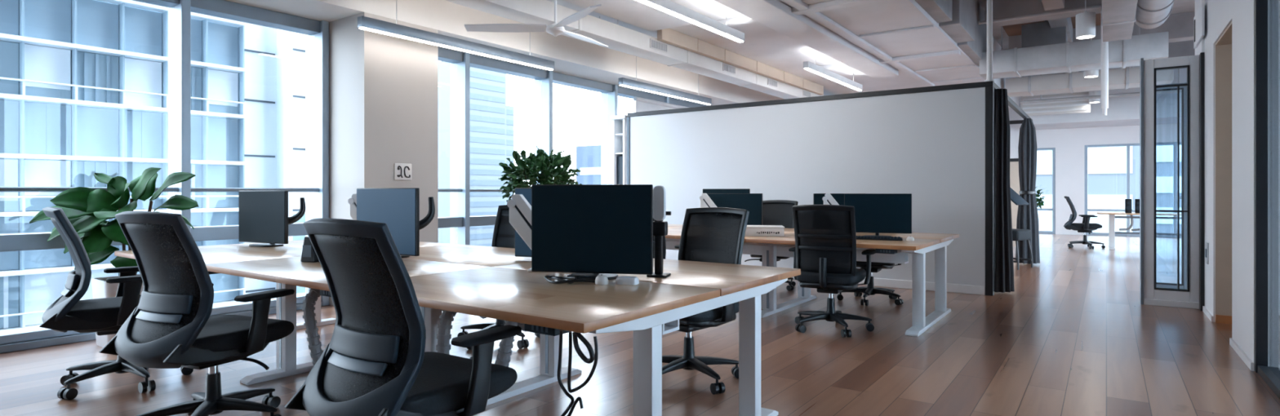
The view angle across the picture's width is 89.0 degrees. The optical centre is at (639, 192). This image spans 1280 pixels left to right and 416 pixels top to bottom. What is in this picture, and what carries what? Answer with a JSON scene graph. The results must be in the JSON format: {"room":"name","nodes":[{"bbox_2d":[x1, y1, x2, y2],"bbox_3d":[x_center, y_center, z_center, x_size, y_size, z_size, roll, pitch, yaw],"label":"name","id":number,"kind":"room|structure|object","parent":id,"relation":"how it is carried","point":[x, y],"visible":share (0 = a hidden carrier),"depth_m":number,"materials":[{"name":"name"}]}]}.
{"room":"open-plan office","nodes":[
{"label":"open-plan office","id":0,"kind":"room"},
{"bbox_2d":[224,0,785,106],"bbox_3d":[0.075,-2.390,11.014,1.100,1.320,24.000,0,0,36],"label":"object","id":1,"kind":"structure","parent":0,"point":[574,57],"depth_m":8.15,"materials":[{"name":"white paint"}]},
{"bbox_2d":[168,0,328,316],"bbox_3d":[-3.649,-0.290,6.173,0.320,2.880,1.300,0,0,36],"label":"window","id":2,"kind":"structure","parent":1,"relation":"in","point":[179,15],"depth_m":5.98,"materials":[{"name":"metal"}]},
{"bbox_2d":[438,47,462,228],"bbox_3d":[-2.515,-0.290,7.756,0.320,2.880,0.875,0,0,36],"label":"window","id":3,"kind":"structure","parent":1,"relation":"in","point":[448,55],"depth_m":7.91,"materials":[{"name":"metal"}]},
{"bbox_2d":[0,233,1279,415],"bbox_3d":[4.089,1.225,8.203,10.900,0.150,24.300,0,0,36],"label":"floor","id":4,"kind":"structure","parent":0,"point":[1074,336],"depth_m":4.31,"materials":[{"name":"brown wood"}]},
{"bbox_2d":[29,167,199,347],"bbox_3d":[-3.883,0.481,4.880,1.075,1.338,0.633,0,0,-22],"label":"potted plant","id":5,"kind":"object","parent":4,"relation":"on","point":[87,210],"visible":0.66,"depth_m":4.83,"materials":[{"name":"green plant"}]},
{"bbox_2d":[39,207,193,399],"bbox_3d":[-3.110,0.617,3.908,0.709,1.065,0.688,0,0,-40],"label":"office chair","id":6,"kind":"object","parent":4,"relation":"on","point":[104,316],"visible":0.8,"depth_m":3.67,"materials":[{"name":"black plastic"}]},
{"bbox_2d":[98,211,294,415],"bbox_3d":[-2.096,0.617,3.182,0.688,1.065,0.709,0,0,23],"label":"office chair","id":7,"kind":"object","parent":4,"relation":"on","point":[171,326],"visible":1,"depth_m":2.95,"materials":[{"name":"black plastic"}]},
{"bbox_2d":[305,12,438,306],"bbox_3d":[-2.850,-0.289,6.929,1.099,2.879,0.850,0,0,36],"label":"column","id":8,"kind":"structure","parent":4,"relation":"on","point":[384,89],"depth_m":6.54,"materials":[{"name":"beige paint"}]},
{"bbox_2d":[394,163,411,180],"bbox_3d":[-2.395,-0.205,6.597,0.024,0.170,0.200,0,0,36],"label":"wall plate","id":9,"kind":"object","parent":8,"relation":"attached to","point":[402,171],"visible":1,"depth_m":6.59,"materials":[{"name":"white plastic"}]},
{"bbox_2d":[284,218,521,415],"bbox_3d":[-0.808,0.617,2.358,0.688,1.065,0.709,0,0,34],"label":"office chair","id":10,"kind":"object","parent":4,"relation":"on","point":[375,362],"visible":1,"depth_m":2.12,"materials":[{"name":"plastic"}]},
{"bbox_2d":[114,240,800,415],"bbox_3d":[-1.408,0.782,4.046,4.316,0.735,1.800,0,0,36],"label":"desk","id":11,"kind":"object","parent":4,"relation":"on","point":[486,282],"visible":0.59,"depth_m":3.09,"materials":[{"name":"brown wood"}]},
{"bbox_2d":[239,191,305,247],"bbox_3d":[-2.873,0.202,5.019,0.514,0.425,0.228,0,0,10],"label":"monitor","id":12,"kind":"object","parent":11,"relation":"on","point":[264,219],"visible":1,"depth_m":4.96,"materials":[{"name":"black plastic"}]},
{"bbox_2d":[300,236,319,262],"bbox_3d":[-1.951,0.340,3.905,0.098,0.150,0.121,0,0,16],"label":"desk phone","id":13,"kind":"object","parent":11,"relation":"on","point":[308,255],"visible":0.54,"depth_m":3.85,"materials":[{"name":"black plastic"}]},
{"bbox_2d":[347,194,356,220],"bbox_3d":[-1.869,0.213,4.456,0.237,0.402,0.120,0,0,11],"label":"stand","id":14,"kind":"object","parent":11,"relation":"on","point":[353,202],"visible":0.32,"depth_m":4.44,"materials":[{"name":"plastic"}]},
{"bbox_2d":[356,187,435,257],"bbox_3d":[-1.606,0.195,4.161,0.537,0.440,0.235,0,0,11],"label":"monitor","id":15,"kind":"object","parent":11,"relation":"on","point":[398,208],"visible":0.8,"depth_m":4.09,"materials":[{"name":"black plastic"}]},
{"bbox_2d":[435,310,486,355],"bbox_3d":[-0.886,0.815,3.280,0.073,0.600,0.336,0,0,31],"label":"hose","id":16,"kind":"object","parent":11,"relation":"hanging from","point":[444,335],"visible":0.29,"depth_m":3.15,"materials":[{"name":"grey plastic"}]},
{"bbox_2d":[469,320,525,367],"bbox_3d":[-0.670,0.700,3.026,0.309,0.344,0.318,0,0,-3],"label":"hose","id":17,"kind":"object","parent":11,"relation":"hanging from","point":[504,352],"visible":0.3,"depth_m":2.89,"materials":[{"name":"grey plastic"}]},
{"bbox_2d":[506,194,531,271],"bbox_3d":[-0.579,0.213,3.453,0.237,0.402,0.120,0,0,6],"label":"stand","id":18,"kind":"object","parent":11,"relation":"on","point":[520,210],"visible":0.45,"depth_m":3.43,"materials":[{"name":"plastic"}]},
{"bbox_2d":[515,187,531,257],"bbox_3d":[-0.500,0.195,3.908,0.537,0.440,0.235,0,0,3],"label":"monitor","id":19,"kind":"object","parent":11,"relation":"on","point":[522,249],"visible":0.04,"depth_m":3.96,"materials":[{"name":"black plastic"}]},
{"bbox_2d":[544,275,595,284],"bbox_3d":[-0.338,0.402,2.993,0.245,0.026,0.145,0,0,36],"label":"coiled cable","id":20,"kind":"object","parent":11,"relation":"on","point":[561,281],"visible":1,"depth_m":2.95,"materials":[{"name":"black plastic"}]},
{"bbox_2d":[556,330,598,415],"bbox_3d":[-0.201,0.606,2.126,0.172,0.302,0.026,0,0,36],"label":"power cable","id":21,"kind":"object","parent":11,"relation":"hanging from","point":[593,356],"visible":0.96,"depth_m":2.13,"materials":[{"name":"black rubber"}]},
{"bbox_2d":[531,184,653,279],"bbox_3d":[-0.229,0.190,3.161,0.600,0.450,0.180,0,0,12],"label":"monitor","id":22,"kind":"object","parent":11,"relation":"on","point":[589,231],"visible":0.93,"depth_m":3.12,"materials":[{"name":"black plastic"}]},
{"bbox_2d":[595,274,608,284],"bbox_3d":[-0.174,0.396,2.953,0.060,0.037,0.100,0,0,-4],"label":"mouse","id":23,"kind":"object","parent":11,"relation":"on","point":[601,279],"visible":1,"depth_m":2.92,"materials":[{"name":"white plastic"}]},
{"bbox_2d":[615,275,639,284],"bbox_3d":[-0.057,0.400,2.943,0.100,0.030,0.070,0,0,16],"label":"computer mouse","id":24,"kind":"object","parent":11,"relation":"on","point":[623,280],"visible":1,"depth_m":2.91,"materials":[{"name":"white plastic"}]},
{"bbox_2d":[646,186,671,277],"bbox_3d":[0.098,0.192,3.204,0.110,0.445,0.100,0,0,16],"label":"holder","id":25,"kind":"object","parent":11,"relation":"on","point":[660,227],"visible":0.81,"depth_m":3.17,"materials":[{"name":"grey paint"}]},
{"bbox_2d":[457,204,540,350],"bbox_3d":[-1.077,0.625,5.023,0.694,1.050,0.683,0,0,28],"label":"office chair","id":26,"kind":"object","parent":4,"relation":"on","point":[504,234],"visible":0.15,"depth_m":5.29,"materials":[{"name":"black plastic"}]},
{"bbox_2d":[497,146,582,201],"bbox_3d":[-1.212,0.291,7.937,0.994,1.718,1.017,0,0,3],"label":"bushy plant","id":27,"kind":"object","parent":4,"relation":"on","point":[528,168],"visible":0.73,"depth_m":7.75,"materials":[{"name":"green plant"}]},
{"bbox_2d":[610,115,626,184],"bbox_3d":[-0.219,-0.030,10.475,0.290,2.360,0.460,0,0,36],"label":"tall cabinet","id":28,"kind":"object","parent":4,"relation":"on","point":[619,122],"visible":0.27,"depth_m":10.36,"materials":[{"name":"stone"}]},
{"bbox_2d":[662,207,749,394],"bbox_3d":[0.298,0.625,3.990,0.694,1.050,0.683,0,0,44],"label":"office chair","id":29,"kind":"object","parent":4,"relation":"on","point":[708,234],"visible":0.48,"depth_m":4.05,"materials":[{"name":"black fabric"}]},
{"bbox_2d":[744,200,798,290],"bbox_3d":[1.565,0.625,7.854,0.694,1.050,0.683,0,0,34],"label":"office chair","id":30,"kind":"object","parent":4,"relation":"on","point":[775,212],"visible":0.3,"depth_m":8.05,"materials":[{"name":"black fabric"}]},
{"bbox_2d":[665,224,959,337],"bbox_3d":[0.876,0.782,6.961,4.316,0.735,1.800,0,0,36],"label":"desk","id":31,"kind":"object","parent":4,"relation":"on","point":[770,247],"visible":0.44,"depth_m":6.01,"materials":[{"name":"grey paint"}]},
{"bbox_2d":[699,193,716,208],"bbox_3d":[0.741,0.213,6.799,0.237,0.402,0.120,0,0,16],"label":"stand","id":32,"kind":"object","parent":31,"relation":"on","point":[705,201],"visible":0.41,"depth_m":6.79,"materials":[{"name":"plastic"}]},
{"bbox_2d":[702,188,750,194],"bbox_3d":[0.985,0.190,7.399,0.560,0.450,0.180,0,0,28],"label":"monitor","id":33,"kind":"object","parent":31,"relation":"on","point":[745,190],"visible":0.05,"depth_m":7.35,"materials":[{"name":"black plastic"}]},
{"bbox_2d":[707,193,762,225],"bbox_3d":[1.000,0.214,6.835,0.600,0.400,0.180,0,0,28],"label":"monitor","id":34,"kind":"object","parent":31,"relation":"on","point":[752,202],"visible":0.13,"depth_m":6.74,"materials":[{"name":"black plastic"}]},
{"bbox_2d":[744,225,784,236],"bbox_3d":[1.167,0.368,6.199,0.390,0.092,0.270,0,0,8],"label":"box","id":35,"kind":"object","parent":31,"relation":"on","point":[751,230],"visible":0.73,"depth_m":6.07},
{"bbox_2d":[813,193,844,205],"bbox_3d":[1.995,0.214,6.515,0.500,0.400,0.180,0,0,22],"label":"monitor","id":36,"kind":"object","parent":31,"relation":"on","point":[817,197],"visible":0.06,"depth_m":6.53,"materials":[{"name":"black plastic"}]},
{"bbox_2d":[822,193,839,204],"bbox_3d":[1.777,0.213,5.910,0.237,0.402,0.120,0,0,16],"label":"stand","id":37,"kind":"object","parent":31,"relation":"on","point":[828,199],"visible":0.31,"depth_m":5.90,"materials":[{"name":"plastic"}]},
{"bbox_2d":[844,193,911,236],"bbox_3d":[2.182,0.214,5.987,0.580,0.400,0.180,0,0,20],"label":"monitor","id":38,"kind":"object","parent":31,"relation":"on","point":[877,214],"visible":0.75,"depth_m":5.94,"materials":[{"name":"black plastic"}]},
{"bbox_2d":[856,235,902,240],"bbox_3d":[2.071,0.401,5.675,0.400,0.026,0.140,0,0,22],"label":"keyboard","id":39,"kind":"object","parent":31,"relation":"on","point":[858,237],"visible":0.93,"depth_m":5.64,"materials":[{"name":"black plastic"}]},
{"bbox_2d":[626,80,1032,296],"bbox_3d":[3.236,-0.040,10.618,5.060,2.380,4.765,0,0,36],"label":"partition wall","id":40,"kind":"structure","parent":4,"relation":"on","point":[934,144],"depth_m":8.13,"materials":[{"name":"paint"}]},
{"bbox_2d":[984,0,995,81],"bbox_3d":[3.905,-2.140,7.277,0.100,1.819,0.100,0,0,36],"label":"pipe","id":41,"kind":"object","parent":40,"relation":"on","point":[989,2],"visible":0.87,"depth_m":7.25,"materials":[{"name":"white metal"}]},
{"bbox_2d":[994,88,1014,293],"bbox_3d":[4.103,-0.022,7.418,0.276,2.285,0.392,0,0,36],"label":"curtain","id":42,"kind":"object","parent":40,"relation":"hanging from","point":[1003,242],"visible":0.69,"depth_m":7.32,"materials":[{"name":"black fabric"}]},
{"bbox_2d":[1015,118,1039,263],"bbox_3d":[6.159,-0.022,10.352,0.386,2.285,0.369,0,0,-13],"label":"curtain","id":43,"kind":"object","parent":40,"relation":"hanging from","point":[1027,215],"visible":0.93,"depth_m":10.24,"materials":[{"name":"grey fabric"}]},
{"bbox_2d":[788,204,875,337],"bbox_3d":[1.604,0.625,5.471,0.694,1.050,0.683,0,0,30],"label":"office chair","id":44,"kind":"object","parent":4,"relation":"on","point":[824,251],"visible":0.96,"depth_m":5.26,"materials":[{"name":"black fabric"}]},
{"bbox_2d":[836,261,903,306],"bbox_3d":[2.431,0.625,6.865,0.694,1.050,0.683,0,0,30],"label":"office chair","id":45,"kind":"object","parent":4,"relation":"on","point":[870,289],"visible":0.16,"depth_m":6.74,"materials":[{"name":"black plastic"}]},
{"bbox_2d":[1010,187,1033,270],"bbox_3d":[5.598,0.489,9.919,0.654,1.324,0.549,0,0,-37],"label":"chair","id":46,"kind":"object","parent":4,"relation":"on","point":[1017,234],"visible":0.42,"depth_m":9.73,"materials":[{"name":"black fabric"}]},
{"bbox_2d":[1063,195,1105,248],"bbox_3d":[9.184,0.617,13.470,0.709,1.065,0.688,0,0,31],"label":"office chair","id":47,"kind":"object","parent":4,"relation":"on","point":[1085,228],"visible":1,"depth_m":13.37,"materials":[{"name":"black plastic"}]},
{"bbox_2d":[1096,212,1181,249],"bbox_3d":[10.116,0.785,12.989,1.650,0.730,0.900,0,0,36],"label":"desk","id":48,"kind":"object","parent":4,"relation":"on","point":[1112,233],"visible":0.59,"depth_m":13.19,"materials":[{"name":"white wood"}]},
{"bbox_3d":[-1.657,1.070,4.076,0.440,0.160,0.600,0,0,28],"label":"tray","id":49,"kind":"object","parent":4,"relation":"on","visible":0},
{"bbox_2d":[302,288,323,365],"bbox_3d":[-1.886,0.802,3.976,0.112,0.553,0.371,0,0,24],"label":"hose","id":50,"kind":"object","parent":49,"relation":"on","point":[308,308],"visible":0.49,"depth_m":3.83,"materials":[{"name":"grey plastic"}]},
{"bbox_2d":[546,0,1018,107],"bbox_3d":[1.567,-2.600,8.717,4.000,0.900,22.000,0,0,36],"label":"ceiling","id":51,"kind":"structure","parent":0,"point":[763,44],"depth_m":9.33,"materials":[{"name":"paint"}]},
{"bbox_2d":[357,0,554,71],"bbox_3d":[-1.838,-1.830,7.053,0.080,0.640,2.570,0,0,36],"label":"lamp","id":52,"kind":"object","parent":51,"relation":"hanging from","point":[364,23],"visible":0.98,"depth_m":6.78,"materials":[{"name":"grey metal"}]},
{"bbox_2d":[359,26,553,71],"bbox_3d":[-1.838,-1.516,7.053,0.052,0.012,2.550,0,0,36],"label":"diffuser","id":53,"kind":"object","parent":52,"relation":"attached to","point":[375,29],"depth_m":6.85,"materials":[{"name":"white plastic"}]},
{"bbox_2d":[464,0,608,47],"bbox_3d":[-0.704,-1.840,6.505,1.571,0.620,1.443,0,0,36],"label":"ceiling fan","id":54,"kind":"object","parent":51,"relation":"hanging from","point":[556,28],"visible":1,"depth_m":6.37,"materials":[{"name":"white metal"}]},
{"bbox_2d":[561,0,693,31],"bbox_3d":[-0.570,-2.099,6.711,0.740,0.099,3.450,0,0,36],"label":"ceiling panel","id":55,"kind":"object","parent":51,"relation":"hanging from","point":[633,12],"visible":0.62,"depth_m":7.47,"materials":[{"name":"paint"}]},
{"bbox_2d":[444,0,823,99],"bbox_3d":[0.545,-1.972,9.195,0.352,0.355,17.588,0,0,36],"label":"ceiling panel","id":56,"kind":"object","parent":51,"relation":"hanging from","point":[617,37],"visible":0.73,"depth_m":8.11,"materials":[{"name":"white metal"}]},
{"bbox_2d":[649,38,667,53],"bbox_3d":[0.246,-1.905,8.494,0.010,0.120,0.400,0,0,36],"label":"grille","id":57,"kind":"object","parent":56,"relation":"attached to","point":[655,46],"depth_m":8.47,"materials":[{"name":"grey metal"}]},
{"bbox_2d":[723,62,735,75],"bbox_3d":[1.381,-1.905,10.080,0.010,0.120,0.400,0,0,36],"label":"grille","id":58,"kind":"object","parent":56,"relation":"attached to","point":[728,69],"depth_m":10.07,"materials":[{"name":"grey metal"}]},
{"bbox_2d":[618,56,711,105],"bbox_3d":[0.467,-1.830,10.273,0.080,0.640,2.550,0,0,36],"label":"lamp","id":59,"kind":"object","parent":51,"relation":"hanging from","point":[625,82],"visible":0.92,"depth_m":10.05,"materials":[{"name":"grey metal"}]},
{"bbox_2d":[619,84,711,105],"bbox_3d":[0.467,-1.516,10.273,0.052,0.012,2.530,0,0,36],"label":"diffuser","id":60,"kind":"object","parent":59,"relation":"attached to","point":[633,86],"depth_m":10.17,"materials":[{"name":"white plastic"}]},
{"bbox_2d":[635,0,744,42],"bbox_3d":[0.481,-1.995,6.942,0.080,0.310,2.650,0,0,36],"label":"lamp","id":61,"kind":"object","parent":51,"relation":"hanging from","point":[668,6],"visible":1,"depth_m":7.06,"materials":[{"name":"metal"}]},
{"bbox_2d":[657,28,823,95],"bbox_3d":[1.973,-2.059,10.824,0.088,0.179,5.900,0,0,36],"label":"trim","id":62,"kind":"structure","parent":51,"relation":"attached to","point":[668,36],"depth_m":9.99,"materials":[{"name":"white metal"}]},
{"bbox_2d":[803,61,862,91],"bbox_3d":[3.246,-1.995,10.805,0.080,0.310,2.650,0,0,36],"label":"lamp","id":63,"kind":"object","parent":51,"relation":"hanging from","point":[807,65],"visible":1,"depth_m":10.57,"materials":[{"name":"metal"}]},
{"bbox_2d":[701,0,983,86],"bbox_3d":[2.213,-2.099,8.254,2.390,0.099,12.000,0,0,36],"label":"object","id":64,"kind":"structure","parent":51,"relation":"attached to","point":[792,23],"depth_m":8.57,"materials":[{"name":"paint"}]},
{"bbox_2d":[915,0,986,66],"bbox_3d":[3.178,-2.610,7.317,0.250,0.880,9.600,0,0,36],"label":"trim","id":65,"kind":"structure","parent":51,"relation":"attached to","point":[959,19],"depth_m":9.01,"materials":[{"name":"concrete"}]},
{"bbox_2d":[1009,158,1020,247],"bbox_3d":[6.570,0.260,12.545,1.720,1.780,0.490,0,0,36],"label":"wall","id":66,"kind":"structure","parent":0,"point":[1014,162],"depth_m":12.20,"materials":[{"name":"white paint"}]},
{"bbox_2d":[1002,13,1101,36],"bbox_3d":[6.697,-3.029,10.025,2.300,0.038,14.100,0,0,36],"label":"ceiling","id":67,"kind":"structure","parent":0,"point":[1014,29],"depth_m":11.84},
{"bbox_2d":[1021,20,1067,48],"bbox_3d":[6.988,-2.674,11.222,0.630,0.751,1.015,0,0,36],"label":"box","id":68,"kind":"object","parent":67,"relation":"hanging from","point":[1036,34],"visible":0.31,"depth_m":10.83,"materials":[{"name":"metal"}]},
{"bbox_2d":[1021,76,1090,115],"bbox_3d":[9.892,-2.450,15.536,1.400,1.200,0.080,0,0,36],"label":"light fixture","id":69,"kind":"object","parent":67,"relation":"in","point":[1079,106],"visible":0.65,"depth_m":15.49,"materials":[{"name":"metal"}]},
{"bbox_2d":[979,26,1168,79],"bbox_3d":[6.732,-2.480,10.246,2.420,1.130,0.630,0,0,36],"label":"duct","id":70,"kind":"object","parent":67,"relation":"hanging from","point":[1068,57],"visible":0.88,"depth_m":9.99,"materials":[{"name":"metal"}]},
{"bbox_2d":[1075,0,1095,39],"bbox_3d":[5.787,-2.505,8.463,0.216,0.990,0.216,0,0,36],"label":"pendant lamp","id":71,"kind":"object","parent":67,"relation":"hanging from","point":[1085,21],"visible":1,"depth_m":8.38,"materials":[{"name":"white metal"}]},
{"bbox_2d":[1005,66,1173,97],"bbox_3d":[8.883,-2.543,13.010,2.700,1.011,0.730,0,0,36],"label":"duct","id":72,"kind":"object","parent":67,"relation":"hanging from","point":[1127,77],"visible":0.85,"depth_m":12.88,"materials":[{"name":"metal"}]},
{"bbox_2d":[1084,38,1098,78],"bbox_3d":[8.029,-2.545,11.593,0.216,0.990,0.216,0,0,36],"label":"pendant lamp","id":73,"kind":"object","parent":67,"relation":"hanging from","point":[1089,73],"visible":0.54,"depth_m":11.52,"materials":[{"name":"white metal"}]},
{"bbox_2d":[1088,90,1100,103],"bbox_3d":[10.415,-2.545,14.927,0.216,0.990,0.216,0,0,36],"label":"pendant lamp","id":74,"kind":"object","parent":67,"relation":"hanging from","point":[1095,92],"visible":0.58,"depth_m":14.84,"materials":[{"name":"white metal"}]},
{"bbox_2d":[1020,68,1181,104],"bbox_3d":[10.540,-2.533,13.607,4.500,1.032,0.070,0,0,36],"label":"pipe","id":75,"kind":"object","parent":67,"relation":"hanging from","point":[1134,94],"visible":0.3,"depth_m":14.14,"materials":[{"name":"metal"}]},
{"bbox_2d":[1101,26,1108,115],"bbox_3d":[6.736,-2.058,9.444,0.160,1.895,0.160,0,0,36],"label":"pipe","id":76,"kind":"object","parent":67,"relation":"hanging from","point":[1104,46],"visible":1,"depth_m":9.41,"materials":[{"name":"white metal"}]},
{"bbox_2d":[1101,0,1137,42],"bbox_3d":[4.521,-2.568,6.110,0.344,0.961,7.200,0,0,36],"label":"duct","id":77,"kind":"object","parent":67,"relation":"hanging from","point":[1117,16],"visible":1,"depth_m":7.91,"materials":[{"name":"white metal"}]},
{"bbox_2d":[978,4,1101,24],"bbox_3d":[5.758,-2.513,9.160,1.780,0.053,0.050,0,0,36],"label":"pipe","id":78,"kind":"object","parent":77,"relation":"attached to","point":[1095,6],"visible":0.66,"depth_m":9.19,"materials":[{"name":"metal"}]},
{"bbox_2d":[1134,0,1174,29],"bbox_3d":[5.237,-2.652,6.390,0.500,0.794,7.289,0,0,36],"label":"duct","id":79,"kind":"object","parent":67,"relation":"hanging from","point":[1149,14],"visible":0.93,"depth_m":8.38,"materials":[{"name":"metal"}]},
{"bbox_2d":[977,0,1195,73],"bbox_3d":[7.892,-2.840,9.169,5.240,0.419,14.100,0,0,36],"label":"ceiling","id":80,"kind":"structure","parent":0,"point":[1180,27],"depth_m":10.32,"materials":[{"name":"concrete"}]},
{"bbox_2d":[1008,96,1181,235],"bbox_3d":[11.298,-0.950,17.861,10.420,4.200,0.200,0,0,36],"label":"wall","id":81,"kind":"structure","parent":0,"point":[1069,144],"depth_m":17.51,"materials":[{"name":"white paint"}]},
{"bbox_2d":[1036,147,1055,234],"bbox_3d":[11.093,-0.030,17.996,0.650,2.360,0.140,0,0,36],"label":"window","id":82,"kind":"structure","parent":81,"relation":"in","point":[1053,209],"depth_m":17.78,"materials":[{"name":"metal"}]},
{"bbox_2d":[1019,66,1186,130],"bbox_3d":[12.594,-2.380,15.704,5.800,1.340,1.800,0,0,36],"label":"ceiling","id":83,"kind":"structure","parent":0,"point":[1125,110],"depth_m":15.54,"materials":[{"name":"paint"}]},
{"bbox_2d":[1195,0,1279,371],"bbox_3d":[2.387,-0.950,1.857,0.220,4.200,12.000,0,0,36],"label":"wall","id":84,"kind":"structure","parent":0,"point":[1219,14],"depth_m":4.47,"materials":[{"name":"white paint"}]},
{"bbox_2d":[1139,57,1143,304],"bbox_3d":[5.195,-0.110,6.747,0.024,2.520,0.220,0,0,36],"label":"door frame","id":85,"kind":"structure","parent":84,"relation":"attached to","point":[1141,62],"depth_m":6.66,"materials":[{"name":"grey metal"}]},
{"bbox_2d":[1143,55,1199,309],"bbox_3d":[5.363,-0.100,6.577,0.445,2.500,0.140,0,0,36],"label":"door","id":86,"kind":"structure","parent":84,"relation":"in","point":[1188,298],"depth_m":6.54,"materials":[{"name":"grey paint"}]},
{"bbox_2d":[1155,82,1186,288],"bbox_3d":[5.875,-0.025,7.262,0.380,2.350,0.090,0,0,36],"label":"door frame","id":87,"kind":"structure","parent":86,"relation":"attached to","point":[1184,89],"depth_m":7.16,"materials":[{"name":"grey metal"}]},
{"bbox_2d":[1193,1,1204,48],"bbox_3d":[5.488,-1.630,6.402,0.026,0.320,0.700,0,0,36],"label":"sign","id":88,"kind":"object","parent":84,"relation":"in","point":[1199,18],"visible":1,"depth_m":6.28,"materials":[{"name":"white paint"}]},
{"bbox_2d":[1199,52,1204,311],"bbox_3d":[5.550,-0.100,6.284,0.230,2.500,0.119,0,0,36],"label":"trim","id":89,"kind":"structure","parent":84,"relation":"attached to","point":[1202,56],"depth_m":6.29,"materials":[{"name":"white wood"}]},
{"bbox_2d":[1215,22,1231,324],"bbox_3d":[4.877,-0.081,5.265,0.238,2.461,1.060,0,0,36],"label":"door","id":90,"kind":"structure","parent":84,"relation":"in","point":[1224,45],"depth_m":5.71,"materials":[{"name":"brown wood"}]},
{"bbox_2d":[1202,306,1253,371],"bbox_3d":[4.689,1.125,5.240,0.013,0.050,2.580,0,0,36],"label":"baseboard","id":91,"kind":"structure","parent":84,"relation":"attached to","point":[1237,348],"depth_m":4.61,"materials":[{"name":"white paint"}]},
{"bbox_2d":[1254,0,1279,399],"bbox_3d":[2.621,-0.300,2.243,0.108,2.900,4.699,0,0,36],"label":"door frame","id":92,"kind":"structure","parent":84,"relation":"in","point":[1271,375],"depth_m":4.13,"materials":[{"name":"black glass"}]},
{"bbox_3d":[-0.177,-0.290,11.195,0.480,2.880,24.000,0,0,36],"label":"wall","id":93,"kind":"structure","parent":0,"visible":0},
{"bbox_2d":[0,0,179,353],"bbox_3d":[-4.462,-0.290,5.036,0.320,2.880,1.505,0,0,36],"label":"window","id":94,"kind":"structure","parent":93,"relation":"in","point":[34,337],"depth_m":4.84,"materials":[{"name":"metal"}]},
{"bbox_2d":[449,52,546,244],"bbox_3d":[-1.829,-0.290,8.716,0.320,2.880,1.495,0,0,36],"label":"window","id":95,"kind":"structure","parent":93,"relation":"in","point":[460,73],"depth_m":8.12,"materials":[{"name":"metal"}]},
{"bbox_2d":[534,70,613,184],"bbox_3d":[-0.952,-0.290,9.939,0.320,2.880,1.525,0,0,36],"label":"window","id":96,"kind":"structure","parent":93,"relation":"in","point":[544,87],"depth_m":9.35,"materials":[{"name":"metal"}]},
{"bbox_2d":[600,84,665,184],"bbox_3d":[-0.068,-0.290,11.175,0.320,2.880,1.525,0,0,36],"label":"window","id":97,"kind":"structure","parent":93,"relation":"in","point":[609,101],"depth_m":10.59,"materials":[{"name":"glass"}]},
{"bbox_2d":[633,96,688,112],"bbox_3d":[0.696,-1.332,11.898,0.070,0.504,2.680,0,0,36],"label":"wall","id":98,"kind":"structure","parent":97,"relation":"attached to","point":[642,104],"depth_m":11.17,"materials":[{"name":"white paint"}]},
{"bbox_2d":[665,96,706,107],"bbox_3d":[0.817,-0.290,12.411,0.320,2.880,1.525,0,0,36],"label":"window","id":99,"kind":"structure","parent":93,"relation":"in","point":[668,100],"depth_m":12.20,"materials":[{"name":"metal"}]},
{"label":"outside","id":100,"kind":"structure","parent":0,"visible":0},
{"bbox_3d":[8.776,10.250,55.208,230.000,0.200,220.000,0,0,36],"label":"ground","id":101,"kind":"structure","parent":100,"visible":0},
{"bbox_2d":[0,0,245,330],"bbox_3d":[-20.745,2.228,20.717,14.145,15.845,9.220,0,0,36],"label":"office block","id":102,"kind":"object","parent":101,"relation":"on","point":[84,83],"visible":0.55,"depth_m":17.61,"materials":[{"name":"blue glass"}]},
{"bbox_2d":[3,276,8,328],"bbox_3d":[-15.889,2.730,15.986,0.049,1.300,0.560,0,0,36],"label":"window","id":103,"kind":"structure","parent":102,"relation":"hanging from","point":[5,278],"depth_m":16.17,"materials":[{"name":"clear glass"}]},
{"bbox_2d":[84,52,110,102],"bbox_3d":[-14.701,-3.080,17.645,0.049,1.320,0.560,0,0,36],"label":"blind","id":104,"kind":"object","parent":102,"relation":"hanging from","point":[96,65],"depth_m":17.63,"materials":[{"name":"white fabric"}]},
{"bbox_2d":[84,161,110,186],"bbox_3d":[-14.701,-0.170,17.645,0.049,1.300,0.560,0,0,36],"label":"blind","id":105,"kind":"object","parent":102,"relation":"hanging from","point":[91,168],"depth_m":17.60,"materials":[{"name":"white"}]},
{"bbox_2d":[191,66,195,111],"bbox_3d":[-13.514,-3.080,19.303,0.049,1.320,0.560,0,0,36],"label":"blind","id":106,"kind":"object","parent":102,"relation":"hanging from","point":[193,68],"depth_m":19.48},
{"bbox_2d":[191,164,195,208],"bbox_3d":[-13.514,-0.170,19.303,0.049,1.300,0.560,0,0,36],"label":"blind","id":107,"kind":"object","parent":102,"relation":"hanging from","point":[193,166],"depth_m":19.48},
{"bbox_2d":[237,22,305,294],"bbox_3d":[-16.706,1.400,27.086,14.500,17.500,5.800,0,0,36],"label":"building","id":108,"kind":"structure","parent":101,"relation":"on","point":[274,59],"depth_m":21.62,"materials":[{"name":"blue glass"}]},
{"bbox_2d":[438,61,514,246],"bbox_3d":[-23.132,-3.450,88.750,8.060,27.200,9.400,0,0,36],"label":"tower","id":109,"kind":"structure","parent":101,"relation":"on","point":[491,122],"depth_m":85.37,"materials":[{"name":"glass"}]},
{"bbox_2d":[576,145,600,184],"bbox_3d":[0.309,2.850,67.388,6.050,14.600,14.050,0,0,36],"label":"building","id":110,"kind":"structure","parent":101,"relation":"on","point":[588,157],"depth_m":62.53,"materials":[{"name":"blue glass"}]},
{"bbox_2d":[1035,142,1181,238],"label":"window","id":111,"kind":"structure","parent":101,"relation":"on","point":[1107,166],"depth_m":37.15,"materials":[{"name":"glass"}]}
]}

